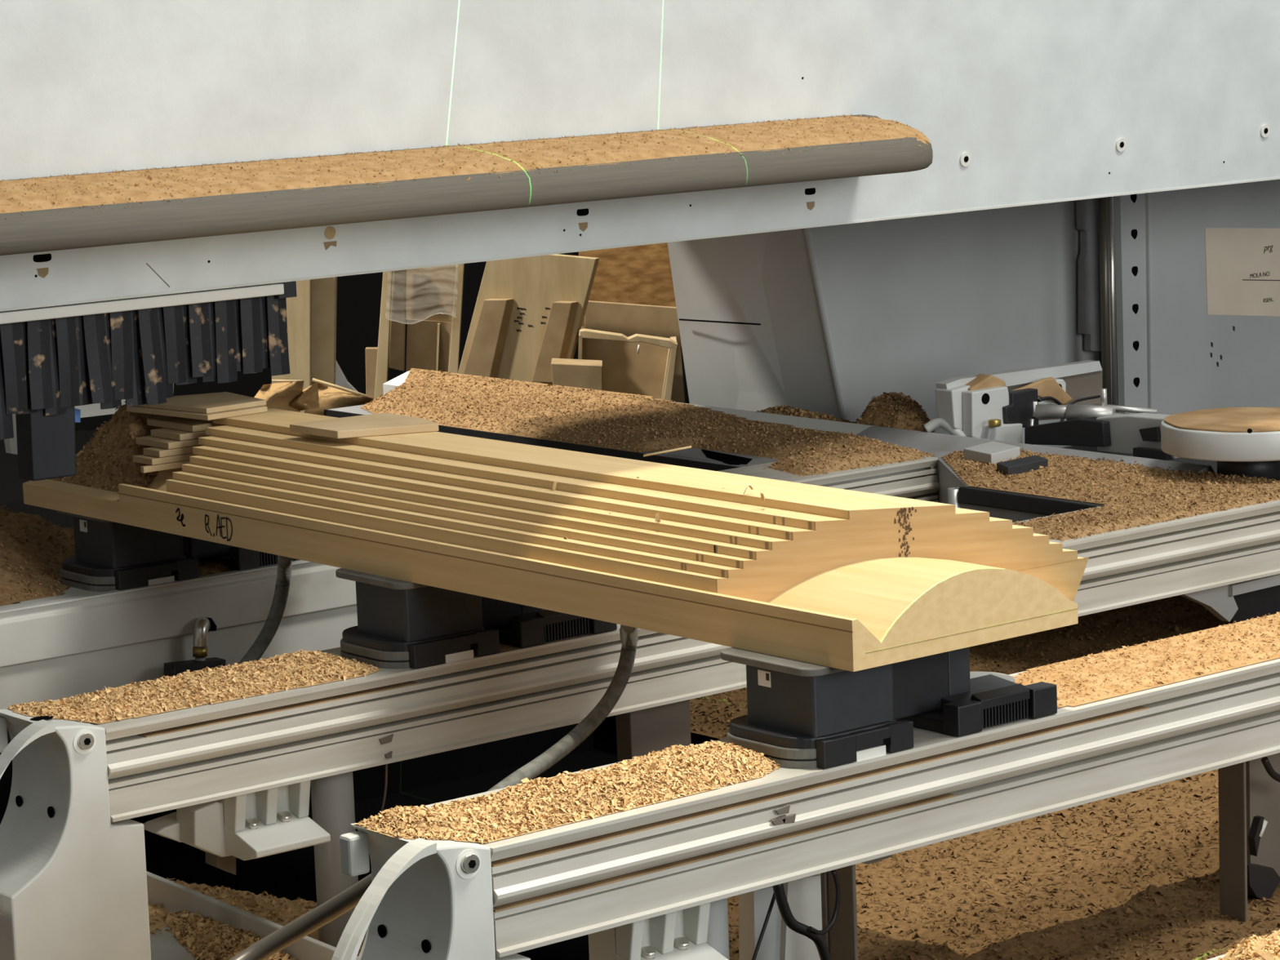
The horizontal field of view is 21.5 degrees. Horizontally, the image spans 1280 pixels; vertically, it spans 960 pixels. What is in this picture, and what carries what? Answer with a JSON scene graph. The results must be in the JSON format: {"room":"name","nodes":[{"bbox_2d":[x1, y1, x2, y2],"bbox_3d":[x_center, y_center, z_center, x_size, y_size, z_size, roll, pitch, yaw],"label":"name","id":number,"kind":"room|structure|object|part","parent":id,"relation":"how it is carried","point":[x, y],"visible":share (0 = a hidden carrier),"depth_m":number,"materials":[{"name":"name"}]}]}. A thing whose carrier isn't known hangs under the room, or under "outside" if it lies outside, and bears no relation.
{"room":"woodworking shop","nodes":[
{"label":"woodworking shop","id":0,"kind":"room"},
{"bbox_2d":[229,873,372,959],"bbox_3d":[-0.409,0.541,4.147,0.234,0.146,0.060,-2,9,-2],"label":"pipe","id":1,"kind":"object","parent":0,"point":[348,899],"visible":0.79,"depth_m":4.15,"materials":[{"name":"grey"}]},
{"bbox_2d":[0,393,1118,959],"bbox_3d":[-0.301,0.138,8.722,13.000,0.100,16.000,-9,11,-38],"label":"base frame","id":2,"kind":"structure","parent":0,"point":[290,875],"depth_m":5.49,"materials":[{"name":"black metal"}]},
{"bbox_2d":[74,383,173,417],"bbox_3d":[-1.202,-0.242,7.176,0.487,0.224,0.020,-9,11,-38],"label":"screen","id":3,"kind":"object","parent":2,"relation":"on","point":[90,410],"visible":0.13,"depth_m":7.21,"materials":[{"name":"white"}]},
{"bbox_2d":[146,871,358,959],"bbox_3d":[-0.555,0.633,4.759,0.012,0.050,0.725,-8,11,-36],"label":"beam","id":4,"kind":"structure","parent":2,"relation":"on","point":[174,896],"depth_m":4.80,"materials":[{"name":"grey metal"}]},
{"bbox_2d":[147,877,367,956],"bbox_3d":[-0.614,0.700,4.519,0.988,0.062,1.412,-9,11,-38],"label":"pile","id":5,"kind":"object","parent":2,"relation":"on","point":[282,911],"visible":0.16,"depth_m":4.99,"materials":[{"name":"brown wood"}]},
{"bbox_2d":[149,902,196,959],"bbox_3d":[-0.549,0.659,4.735,0.306,0.010,0.550,-3,9,-8],"label":"tray","id":6,"kind":"object","parent":5,"relation":"on","point":[164,946],"visible":0.1,"depth_m":4.74,"materials":[{"name":"grey paint"}]},
{"bbox_2d":[164,908,295,959],"bbox_3d":[-0.571,0.644,4.734,0.133,0.032,0.418,-6,9,-24],"label":"heap","id":7,"kind":"object","parent":6,"relation":"on","point":[204,938],"visible":0.8,"depth_m":4.74,"materials":[{"name":"brown wood"}]},
{"bbox_2d":[271,279,311,413],"bbox_3d":[-0.910,-0.334,8.825,0.129,0.518,0.060,-2,9,0],"label":"post","id":8,"kind":"object","parent":2,"relation":"on","point":[299,308],"visible":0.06,"depth_m":8.79,"materials":[{"name":"brown wood"}]},
{"bbox_2d":[311,276,337,384],"bbox_3d":[-0.832,-0.337,8.906,0.090,0.521,0.060,-2,9,0],"label":"post","id":9,"kind":"object","parent":2,"relation":"on","point":[324,291],"visible":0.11,"depth_m":8.87,"materials":[{"name":"brown wood"}]},
{"bbox_2d":[335,360,358,391],"bbox_3d":[-0.789,-0.201,9.078,0.130,0.253,0.020,-2,9,0],"label":"metal sheet","id":10,"kind":"object","parent":2,"relation":"on","point":[341,380],"visible":0.11,"depth_m":9.06,"materials":[{"name":"grey metal"}]},
{"bbox_2d":[364,346,377,399],"bbox_3d":[-0.741,-0.225,9.384,0.048,0.289,0.030,-2,9,0],"label":"batten","id":11,"kind":"object","parent":2,"relation":"on","point":[371,353],"visible":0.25,"depth_m":9.36,"materials":[{"name":"brown wood"}]},
{"bbox_2d":[373,263,464,399],"bbox_3d":[-0.607,-0.347,9.255,0.282,0.564,0.170,-2,9,0],"label":"pack","id":12,"kind":"object","parent":2,"relation":"on","point":[429,297],"visible":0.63,"depth_m":9.29,"materials":[{"name":"brown wood"}]},
{"bbox_3d":[-0.577,-0.262,9.333,0.167,0.371,0.020,-2,9,0],"label":"panel","id":13,"kind":"part","parent":12,"relation":"part of","materials":[{"name":"brown wood"}]},
{"bbox_3d":[-0.569,-0.529,9.303,0.156,0.191,0.020,-2,9,0],"label":"panel","id":14,"kind":"part","parent":12,"relation":"part of","materials":[{"name":"brown wood"}]},
{"bbox_2d":[0,456,939,848],"bbox_3d":[-0.591,0.331,5.751,2.830,0.432,0.246,-9,11,-38],"label":"support beam","id":15,"kind":"structure","parent":2,"relation":"on","point":[75,642],"depth_m":5.50,"materials":[{"name":"metal"}]},
{"bbox_2d":[0,504,75,605],"bbox_3d":[-1.421,0.122,5.596,1.204,0.106,1.014,-9,11,-38],"label":"heap","id":16,"kind":"object","parent":15,"relation":"on","point":[33,549],"visible":0.77,"depth_m":5.63,"materials":[{"name":"brown wood"}]},
{"bbox_2d":[57,510,199,591],"bbox_3d":[-0.836,0.102,5.497,0.198,0.121,0.189,-9,11,-38],"label":"pod","id":17,"kind":"object","parent":15,"relation":"on","point":[109,556],"visible":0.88,"depth_m":5.43,"materials":[{"name":"grey plastic"}]},
{"bbox_3d":[-0.845,0.047,5.490,0.152,0.009,0.178,-9,11,-38],"label":"suction plate","id":18,"kind":"part","parent":17,"relation":"part of","materials":[{"name":"grey rubber"}]},
{"bbox_2d":[22,408,1088,671],"bbox_3d":[-0.225,0.030,4.890,0.409,0.157,2.011,-9,11,-38],"label":"carved wooden workpiece","id":19,"kind":"object","parent":17,"relation":"on","point":[837,578],"visible":0.95,"depth_m":4.43,"materials":[{"name":"brown wood"}]},
{"bbox_2d":[49,401,166,492],"bbox_3d":[-0.766,-0.073,5.543,0.344,0.137,0.284,-9,11,-38],"label":"heap","id":20,"kind":"object","parent":19,"relation":"on","point":[106,462],"visible":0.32,"depth_m":5.47,"materials":[{"name":"brown wood"}]},
{"bbox_2d":[126,405,267,420],"bbox_3d":[-0.700,-0.114,5.413,0.159,0.008,0.213,-9,11,-38],"label":"board","id":21,"kind":"object","parent":19,"relation":"on","point":[260,409],"visible":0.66,"depth_m":5.35,"materials":[{"name":"brown wood"}]},
{"bbox_2d":[136,391,266,413],"bbox_3d":[-0.703,-0.125,5.425,0.159,0.008,0.213,-9,11,-38],"label":"board","id":22,"kind":"object","parent":21,"relation":"on","point":[206,403],"visible":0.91,"depth_m":5.38,"materials":[{"name":"brown wood"}]},
{"bbox_2d":[238,555,292,663],"bbox_3d":[-0.544,0.196,5.054,0.090,0.208,0.239,0,9,16],"label":"hose","id":23,"kind":"object","parent":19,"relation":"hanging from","point":[274,617],"visible":0.71,"depth_m":5.10,"materials":[{"name":"black rubber"}]},
{"bbox_2d":[253,377,373,415],"bbox_3d":[-0.759,-0.173,7.721,0.206,0.149,0.369,5,11,39],"label":"scraps","id":24,"kind":"object","parent":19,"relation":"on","point":[320,396],"visible":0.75,"depth_m":7.66,"materials":[{"name":"wood"}]},
{"bbox_2d":[289,413,438,438],"bbox_3d":[-0.408,-0.081,5.108,0.168,0.012,0.189,-9,11,-38],"label":"board","id":25,"kind":"object","parent":19,"relation":"on","point":[380,424],"visible":1,"depth_m":5.08,"materials":[{"name":"brown wood"}]},
{"bbox_2d":[552,480,557,490],"bbox_3d":[-0.114,0.009,4.608,0.004,0.015,0.018,2,9,23],"label":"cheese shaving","id":26,"kind":"object","parent":19,"relation":"on","point":[554,482],"visible":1,"depth_m":4.60,"materials":[{"name":"beige wood"}]},
{"bbox_2d":[486,624,638,791],"bbox_3d":[-0.056,0.271,4.404,0.128,0.210,0.517,1,9,21],"label":"hose","id":27,"kind":"object","parent":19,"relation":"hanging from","point":[628,635],"visible":0.84,"depth_m":4.46,"materials":[{"name":"grey rubber"}]},
{"bbox_2d":[654,512,660,521],"bbox_3d":[0.023,0.050,4.376,0.004,0.016,0.019,-1,9,9],"label":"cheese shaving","id":28,"kind":"object","parent":19,"relation":"on","point":[657,515],"visible":1,"depth_m":4.37,"materials":[{"name":"beige wood"}]},
{"bbox_2d":[643,445,691,457],"bbox_3d":[0.038,-0.040,4.724,0.069,0.012,0.003,-3,9,-7],"label":"wood splinter","id":29,"kind":"object","parent":19,"relation":"on","point":[689,446],"visible":1,"depth_m":4.72,"materials":[{"name":"beige wood"}]},
{"bbox_2d":[760,492,764,502],"bbox_3d":[0.156,0.021,4.307,0.004,0.014,0.017,-1,9,9],"label":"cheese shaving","id":30,"kind":"object","parent":19,"relation":"on","point":[762,498],"visible":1,"depth_m":4.31,"materials":[{"name":"beige wood"}]},
{"bbox_2d":[164,617,225,678],"bbox_3d":[-0.723,0.287,5.457,0.115,0.127,0.061,-9,11,-38],"label":"fitting","id":31,"kind":"object","parent":15,"relation":"attached to","point":[202,625],"visible":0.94,"depth_m":5.44,"materials":[{"name":"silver metal"}]},
{"bbox_2d":[164,657,225,678],"bbox_3d":[-0.718,0.321,5.449,0.101,0.063,0.030,-9,11,-38],"label":"base","id":32,"kind":"object","parent":31,"relation":"attached to","point":[171,668],"depth_m":5.43,"materials":[{"name":"black plastic"}]},
{"bbox_3d":[-0.712,0.304,5.458,0.021,0.040,0.016,-9,11,-38],"label":"stem","id":33,"kind":"part","parent":31,"relation":"part of","materials":[{"name":"silver metal"}]},
{"bbox_2d":[197,559,232,576],"bbox_3d":[-0.565,0.110,5.740,0.600,0.022,0.190,-9,11,-38],"label":"sawdust layer","id":34,"kind":"object","parent":15,"relation":"on","point":[205,567],"visible":0.1,"depth_m":5.55,"materials":[{"name":"brown wood"}]},
{"bbox_2d":[182,536,299,570],"bbox_3d":[-0.656,0.074,5.639,0.262,0.121,0.186,-9,11,-38],"label":"pod","id":35,"kind":"object","parent":15,"relation":"on","point":[233,557],"visible":0.27,"depth_m":5.56,"materials":[{"name":"black plastic"}]},
{"bbox_2d":[457,253,599,384],"bbox_3d":[-0.323,-0.342,8.944,0.449,0.544,0.048,-2,9,0],"label":"plywood board","id":36,"kind":"object","parent":2,"relation":"on","point":[529,313],"visible":0.66,"depth_m":8.92,"materials":[{"name":"brown wood"}]},
{"bbox_2d":[551,358,602,390],"bbox_3d":[-0.158,-0.194,8.678,0.131,0.231,0.120,-2,9,0],"label":"wood block","id":37,"kind":"object","parent":2,"relation":"on","point":[577,373],"visible":0.44,"depth_m":8.61,"materials":[{"name":"brown wood"}]},
{"bbox_2d":[577,326,677,399],"bbox_3d":[-0.035,-0.234,8.930,0.275,0.357,0.252,-2,9,0],"label":"crate","id":38,"kind":"object","parent":2,"relation":"on","point":[639,364],"visible":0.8,"depth_m":9.02,"materials":[{"name":"brown wood"}]},
{"bbox_2d":[578,242,681,346],"bbox_3d":[-0.022,-0.537,9.234,0.305,0.359,0.020,-2,9,0],"label":"sheet","id":39,"kind":"object","parent":2,"relation":"on","point":[642,274],"visible":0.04,"depth_m":9.22,"materials":[{"name":"brown wood"}]},
{"bbox_2d":[584,300,684,403],"bbox_3d":[-0.017,-0.281,9.121,0.282,0.419,0.020,-2,9,0],"label":"plank","id":40,"kind":"object","parent":2,"relation":"on","point":[628,320],"visible":0.1,"depth_m":9.09,"materials":[{"name":"brown wood"}]},
{"bbox_2d":[0,499,1279,959],"bbox_3d":[0.171,0.372,5.231,2.784,0.450,0.246,-9,11,-38],"label":"support beam","id":41,"kind":"structure","parent":2,"relation":"on","point":[237,775],"depth_m":4.62,"materials":[{"name":"metal"}]},
{"bbox_2d":[6,726,10,743],"bbox_3d":[-0.878,0.348,4.596,0.066,0.040,0.050,-9,11,-38],"label":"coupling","id":42,"kind":"object","parent":41,"relation":"attached to","point":[8,734],"visible":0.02,"depth_m":4.58,"materials":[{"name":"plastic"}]},
{"bbox_3d":[-0.778,0.518,4.457,0.202,0.426,0.158,-9,11,-38],"label":"plate","id":43,"kind":"part","parent":41,"relation":"part of","materials":[{"name":"white paint"}]},
{"bbox_3d":[-0.721,0.339,4.380,0.033,0.033,0.004,-9,11,-38],"label":"bolt seat","id":44,"kind":"part","parent":41,"relation":"part of","materials":[{"name":"white"}]},
{"bbox_2d":[84,737,90,745],"bbox_3d":[-0.715,0.339,4.373,0.010,0.010,0.001,-9,11,-38],"label":"socket","id":45,"kind":"object","parent":41,"relation":"attached to","point":[86,740],"depth_m":4.37,"materials":[{"name":"black metal"}]},
{"bbox_2d":[8,648,381,724],"bbox_3d":[-0.612,0.280,4.611,0.536,0.029,0.200,-9,11,-38],"label":"heap","id":46,"kind":"object","parent":41,"relation":"on","point":[286,671],"visible":1,"depth_m":4.58,"materials":[{"name":"beige wood"}]},
{"bbox_2d":[380,764,387,813],"bbox_3d":[-0.368,0.457,4.768,0.037,0.121,0.010,2,10,26],"label":"cable","id":47,"kind":"object","parent":41,"relation":"hanging from","point":[386,765],"visible":0.55,"depth_m":4.76,"materials":[{"name":"black rubber"}]},
{"bbox_2d":[335,568,499,668],"bbox_3d":[-0.319,0.187,4.810,0.198,0.121,0.189,-9,11,-38],"label":"pod","id":48,"kind":"object","parent":41,"relation":"on","point":[402,624],"visible":0.9,"depth_m":4.74,"materials":[{"name":"grey plastic"}]},
{"bbox_3d":[-0.328,0.132,4.803,0.152,0.009,0.178,-9,11,-38],"label":"suction plate","id":49,"kind":"part","parent":48,"relation":"part of","materials":[{"name":"grey rubber"}]},
{"bbox_2d":[480,596,617,648],"bbox_3d":[-0.169,0.163,4.929,0.262,0.121,0.186,-9,11,-38],"label":"pod","id":50,"kind":"object","parent":41,"relation":"on","point":[518,625],"visible":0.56,"depth_m":4.87,"materials":[{"name":"black plastic"}]},
{"bbox_3d":[-0.190,0.156,4.954,0.038,0.096,0.100,-9,11,-38],"label":"plate","id":51,"kind":"part","parent":50,"relation":"part of","materials":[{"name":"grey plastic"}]},
{"bbox_3d":[0.024,0.477,5.066,0.116,0.303,0.036,-9,11,-38],"label":"leg","id":52,"kind":"part","parent":41,"relation":"part of","materials":[{"name":"grey metal"}]},
{"bbox_2d":[324,370,1279,522],"bbox_3d":[0.524,0.009,7.195,1.376,0.550,2.830,-9,11,-38],"label":"bed","id":53,"kind":"object","parent":2,"relation":"on","point":[1004,504],"depth_m":6.23,"materials":[{"name":"grey metal"}]},
{"bbox_2d":[361,368,934,476],"bbox_3d":[-0.116,-0.135,7.206,0.484,0.036,1.964,-9,11,-38],"label":"heap","id":54,"kind":"object","parent":53,"relation":"on","point":[622,421],"visible":1,"depth_m":7.09,"materials":[{"name":"brown wood"}]},
{"bbox_3d":[0.158,-0.044,6.637,0.090,0.004,0.300,-9,11,-38],"label":"recess plate","id":55,"kind":"part","parent":53,"relation":"part of","materials":[{"name":"grey metal"}]},
{"bbox_2d":[756,404,854,422],"bbox_3d":[0.344,-0.135,7.120,0.195,0.031,0.405,-9,11,-38],"label":"heap","id":56,"kind":"object","parent":53,"relation":"on","point":[786,410],"visible":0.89,"depth_m":7.09,"materials":[{"name":"brown wood"}]},
{"bbox_2d":[853,391,936,432],"bbox_3d":[0.526,-0.141,6.989,0.192,0.066,0.373,-1,9,9],"label":"heap","id":57,"kind":"object","parent":53,"relation":"on","point":[890,410],"visible":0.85,"depth_m":6.90,"materials":[{"name":"brown wood"}]},
{"bbox_2d":[923,417,966,436],"bbox_3d":[0.614,-0.096,6.737,0.099,0.057,0.027,1,9,19],"label":"stub","id":58,"kind":"object","parent":53,"relation":"attached to","point":[936,423],"visible":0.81,"depth_m":6.73,"materials":[{"name":"grey paint"}]},
{"bbox_3d":[0.573,0.057,6.152,0.024,0.085,0.024,-9,11,-38],"label":"slot post","id":59,"kind":"part","parent":53,"relation":"part of","materials":[{"name":"silver metal"}]},
{"bbox_3d":[0.697,0.043,5.999,0.017,0.030,0.360,-9,11,-38],"label":"slot rail","id":60,"kind":"part","parent":53,"relation":"part of","materials":[{"name":"black plastic"}]},
{"bbox_2d":[935,360,1181,460],"bbox_3d":[0.943,-0.132,6.672,0.458,0.146,0.558,-9,11,-38],"label":"mechanism","id":61,"kind":"object","parent":53,"relation":"attached to","point":[993,406],"visible":0.92,"depth_m":6.72,"materials":[{"name":"grey paint"}]},
{"bbox_3d":[0.625,-0.139,6.741,0.053,0.099,0.050,-9,11,-38],"label":"plate","id":62,"kind":"part","parent":61,"relation":"part of","materials":[{"name":"grey paint"}]},
{"bbox_3d":[0.691,-0.130,6.745,0.107,0.106,0.030,-9,11,-38],"label":"mount plate","id":63,"kind":"part","parent":61,"relation":"part of","materials":[{"name":"grey paint"}]},
{"bbox_3d":[0.703,-0.113,6.698,0.026,0.014,0.026,-9,11,-38],"label":"knob","id":64,"kind":"part","parent":61,"relation":"part of","materials":[{"name":"gold metal"}]},
{"bbox_3d":[0.829,-0.175,6.871,0.090,0.054,0.020,-9,11,-38],"label":"mount plate","id":65,"kind":"part","parent":61,"relation":"part of","materials":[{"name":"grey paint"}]},
{"bbox_3d":[0.952,-0.142,6.703,0.150,0.026,0.012,0,9,15],"label":"tie rod","id":66,"kind":"part","parent":61,"relation":"part of","materials":[{"name":"silver metal"}]},
{"bbox_3d":[0.981,-0.124,6.663,0.116,0.018,0.012,1,9,21],"label":"piston rod","id":67,"kind":"part","parent":61,"relation":"part of","materials":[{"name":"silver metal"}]},
{"bbox_2d":[937,445,1217,502],"bbox_3d":[1.179,0.042,6.787,0.870,0.040,1.370,-9,11,-38],"label":"shelf","id":68,"kind":"object","parent":53,"relation":"attached to","point":[1213,464],"depth_m":7.22,"materials":[{"name":"plastic"}]},
{"bbox_2d":[941,448,1279,541],"bbox_3d":[0.786,0.026,5.952,0.701,0.023,1.186,-9,11,-38],"label":"sawdust layer","id":69,"kind":"object","parent":53,"relation":"on","point":[1140,495],"visible":0.92,"depth_m":5.98,"materials":[{"name":"brown wood"}]},
{"bbox_2d":[964,440,1020,464],"bbox_3d":[0.670,-0.046,6.425,0.088,0.032,0.150,4,11,37],"label":"block","id":70,"kind":"object","parent":69,"relation":"on","point":[994,452],"visible":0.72,"depth_m":6.39,"materials":[{"name":"grey paint"}]},
{"bbox_2d":[996,454,1048,475],"bbox_3d":[0.708,-0.022,6.267,0.053,0.026,0.151,6,12,43],"label":"block","id":71,"kind":"object","parent":69,"relation":"on","point":[1015,466],"visible":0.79,"depth_m":6.24,"materials":[{"name":"grey plastic"}]},
{"bbox_2d":[1113,178,1279,414],"bbox_3d":[1.380,-0.434,7.825,0.775,0.773,0.033,-9,11,-38],"label":"panel","id":72,"kind":"object","parent":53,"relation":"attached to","point":[1174,357],"visible":0.69,"depth_m":7.69,"materials":[{"name":"grey paint"}]},
{"bbox_2d":[1098,196,1111,404],"bbox_3d":[1.038,-0.411,7.539,0.019,0.545,0.019,-9,11,-38],"label":"rod","id":73,"kind":"object","parent":72,"relation":"attached to","point":[1103,202],"visible":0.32,"depth_m":7.53,"materials":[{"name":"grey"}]},
{"bbox_2d":[1107,196,1117,412],"bbox_3d":[1.056,-0.412,7.553,0.016,0.546,0.014,-9,11,-38],"label":"rod","id":74,"kind":"object","parent":72,"relation":"attached to","point":[1110,199],"visible":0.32,"depth_m":7.55,"materials":[{"name":"silver metal"}]},
{"bbox_2d":[1204,227,1279,316],"bbox_3d":[1.467,-0.481,7.868,0.441,0.247,0.002,-9,11,-38],"label":"paper notice","id":75,"kind":"object","parent":72,"relation":"attached to","point":[1242,264],"visible":1,"depth_m":7.81,"materials":[{"name":"grey paper"}]},
{"bbox_3d":[1.097,-0.061,6.118,0.354,0.130,0.327,-9,11,-38],"label":"round guard","id":76,"kind":"part","parent":53,"relation":"part of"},
{"bbox_2d":[331,657,1279,959],"bbox_3d":[0.532,0.481,4.423,2.345,0.450,0.246,-9,11,-38],"label":"support beam","id":77,"kind":"structure","parent":2,"relation":"on","point":[656,881],"depth_m":4.04,"materials":[{"name":"metal"}]},
{"bbox_3d":[-0.247,0.600,3.784,0.202,0.426,0.158,-9,11,-38],"label":"plate","id":78,"kind":"part","parent":77,"relation":"part of","materials":[{"name":"white paint"}]},
{"bbox_3d":[-0.189,0.421,3.707,0.033,0.033,0.004,-9,11,-38],"label":"bolt seat","id":79,"kind":"part","parent":77,"relation":"part of","materials":[{"name":"white metal"}]},
{"bbox_2d":[468,859,475,867],"bbox_3d":[-0.184,0.421,3.700,0.010,0.010,0.001,-9,11,-38],"label":"socket","id":80,"kind":"object","parent":77,"relation":"attached to","point":[472,863],"depth_m":3.70,"materials":[{"name":"black metal"}]},
{"bbox_2d":[354,739,780,844],"bbox_3d":[-0.073,0.357,3.923,0.570,0.042,0.173,-9,11,-38],"label":"heap","id":81,"kind":"object","parent":77,"relation":"on","point":[675,771],"visible":1,"depth_m":3.88,"materials":[{"name":"beige wood"}]},
{"bbox_2d":[751,893,775,959],"bbox_3d":[0.145,0.548,4.044,0.055,0.106,0.004,-9,11,-38],"label":"cable","id":82,"kind":"object","parent":77,"relation":"hanging from","point":[772,901],"visible":1,"depth_m":4.04,"materials":[{"name":"black plastic"}]},
{"bbox_2d":[772,883,831,959],"bbox_3d":[0.198,0.542,4.060,0.094,0.139,0.013,-9,11,-38],"label":"cable","id":83,"kind":"object","parent":77,"relation":"hanging from","point":[785,912],"visible":1,"depth_m":4.04,"materials":[{"name":"black plastic"}]},
{"bbox_2d":[720,647,913,768],"bbox_3d":[0.214,0.269,4.139,0.198,0.121,0.189,-9,11,-38],"label":"pod","id":84,"kind":"object","parent":77,"relation":"on","point":[801,714],"visible":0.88,"depth_m":4.07,"materials":[{"name":"black plastic"}]},
{"bbox_3d":[0.205,0.214,4.132,0.152,0.009,0.178,-9,11,-38],"label":"suction plate","id":85,"kind":"part","parent":84,"relation":"part of","materials":[{"name":"grey rubber"}]},
{"bbox_2d":[808,869,840,935],"bbox_3d":[0.221,0.513,4.078,0.009,0.073,0.072,4,10,34],"label":"cable","id":86,"kind":"object","parent":77,"relation":"hanging from","point":[837,894],"visible":1,"depth_m":4.10,"materials":[{"name":"black plastic"}]},
{"bbox_3d":[0.252,0.606,4.159,0.006,0.303,0.048,-9,11,-38],"label":"leg","id":87,"kind":"part","parent":77,"relation":"part of","materials":[{"name":"grey metal"}]},
{"bbox_2d":[892,647,1057,736],"bbox_3d":[0.393,0.240,4.281,0.262,0.121,0.186,-9,11,-38],"label":"pod","id":88,"kind":"object","parent":77,"relation":"on","point":[939,692],"visible":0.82,"depth_m":4.23,"materials":[{"name":"black plastic"}]},
{"bbox_3d":[0.372,0.233,4.306,0.038,0.096,0.100,-9,11,-38],"label":"plate","id":89,"kind":"part","parent":88,"relation":"part of","materials":[{"name":"grey plastic"}]},
{"bbox_2d":[1013,611,1279,707],"bbox_3d":[0.935,0.205,4.749,1.215,0.012,0.206,-9,11,-38],"label":"sawdust layer","id":90,"kind":"object","parent":77,"relation":"on","point":[1091,677],"visible":0.91,"depth_m":4.54,"materials":[{"name":"beige wood"}]},
{"bbox_3d":[0.805,0.520,4.587,0.005,0.303,0.047,-9,11,-38],"label":"leg","id":91,"kind":"part","parent":77,"relation":"part of","materials":[{"name":"grey metal"}]},
{"bbox_2d":[1247,815,1279,899],"bbox_3d":[0.852,0.522,4.665,0.068,0.122,0.031,-9,11,-38],"label":"valve","id":92,"kind":"object","parent":77,"relation":"attached to","point":[1263,881],"visible":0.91,"depth_m":4.65,"materials":[{"name":"black plastic"}]},
{"bbox_3d":[0.848,0.490,4.647,0.021,0.052,0.012,-9,11,-38],"label":"stem","id":93,"kind":"part","parent":92,"relation":"part of","materials":[{"name":"black plastic"}]},
{"bbox_2d":[1261,756,1279,782],"bbox_3d":[0.881,0.401,4.629,0.083,0.056,0.010,-9,11,-38],"label":"cable","id":94,"kind":"object","parent":77,"relation":"hanging from","point":[1265,762],"visible":1,"depth_m":4.61,"materials":[{"name":"black plastic"}]},
{"bbox_2d":[667,197,1101,448],"bbox_3d":[0.522,-0.307,7.636,1.025,1.008,0.553,-9,11,-38],"label":"machine housing","id":95,"kind":"object","parent":2,"relation":"on","point":[832,319],"visible":0.31,"depth_m":7.41,"materials":[{"name":"grey paint"}]},
{"bbox_2d":[0,0,1279,439],"bbox_3d":[0.195,-2.035,6.048,5.400,3.561,2.345,-9,11,-38],"label":"gantry","id":96,"kind":"object","parent":95,"relation":"attached to","point":[148,148],"visible":1,"depth_m":5.60,"materials":[{"name":"white metal"}]},
{"bbox_2d":[15,406,75,480],"bbox_3d":[-0.928,-0.064,5.282,0.082,0.120,0.050,-9,11,-38],"label":"pod","id":97,"kind":"object","parent":96,"relation":"hanging from","point":[46,444],"visible":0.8,"depth_m":5.26,"materials":[{"name":"black plastic"}]},
{"bbox_2d":[74,408,80,422],"bbox_3d":[-0.895,-0.103,5.363,0.011,0.024,0.010,-9,11,-38],"label":"tag","id":98,"kind":"object","parent":96,"relation":"attached to","point":[77,412],"visible":0.64,"depth_m":5.36,"materials":[{"name":"blue plastic"}]},
{"bbox_3d":[-1.172,-0.215,4.993,1.525,0.019,0.016,-9,11,-38],"label":"curtain rail","id":99,"kind":"part","parent":96,"relation":"part of","materials":[{"name":"white metal"}]},
{"bbox_2d":[964,155,968,162],"bbox_3d":[0.616,-0.606,6.377,0.012,0.012,0.002,-9,11,-38],"label":"socket","id":100,"kind":"object","parent":96,"relation":"attached to","point":[966,157],"depth_m":6.38,"materials":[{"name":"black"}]},
{"bbox_2d":[1120,142,1124,147],"bbox_3d":[0.948,-0.659,6.641,0.012,0.012,0.002,-9,11,-38],"label":"socket","id":101,"kind":"object","parent":96,"relation":"attached to","point":[1122,144],"depth_m":6.64,"materials":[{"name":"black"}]},
{"bbox_3d":[0.229,-0.282,7.415,0.272,0.967,0.511,-10,12,-43],"label":"panel","id":102,"kind":"part","parent":95,"relation":"part of","materials":[{"name":"grey paint"}]},
{"bbox_3d":[0.698,-0.289,7.476,0.956,1.008,0.020,-9,11,-38],"label":"panel","id":103,"kind":"part","parent":95,"relation":"part of","materials":[{"name":"grey paint"}]},
{"bbox_3d":[1.029,-0.475,7.685,0.080,0.374,0.020,-9,11,-38],"label":"slide plate","id":104,"kind":"part","parent":95,"relation":"part of","materials":[{"name":"grey metal"}]},
{"bbox_2d":[689,595,1279,959],"bbox_3d":[0.297,0.394,5.807,2.150,0.173,3.311,-9,11,-38],"label":"sawdust","id":105,"kind":"object","parent":2,"relation":"on","point":[1134,875],"visible":0.16,"depth_m":4.82},
{"bbox_2d":[1207,954,1225,959],"bbox_3d":[0.851,0.632,3.349,1.475,0.450,0.225,-9,11,-38],"label":"support beam","id":106,"kind":"structure","parent":2,"relation":"on","point":[1223,955],"depth_m":3.23,"materials":[{"name":"metal"}]},
{"bbox_2d":[1217,928,1279,959],"bbox_3d":[0.935,0.394,3.407,1.128,0.047,0.209,-9,11,-38],"label":"heap","id":107,"kind":"object","parent":106,"relation":"on","point":[1255,948],"visible":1,"depth_m":3.15,"materials":[{"name":"beige wood"}]},
{"bbox_2d":[1,206,1117,431],"bbox_3d":[-0.059,-1.564,10.534,10.000,2.900,0.100,-2,9,0],"label":"wall","id":108,"kind":"structure","parent":0,"point":[358,302],"depth_m":10.65,"materials":[{"name":"black"}]},
{"bbox_2d":[4,413,17,454],"bbox_3d":[-1.092,-0.081,5.924,0.050,0.086,0.020,-9,11,-38],"label":"panel","id":109,"kind":"object","parent":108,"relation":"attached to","point":[11,444],"visible":0.21,"depth_m":5.91,"materials":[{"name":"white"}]}
]}

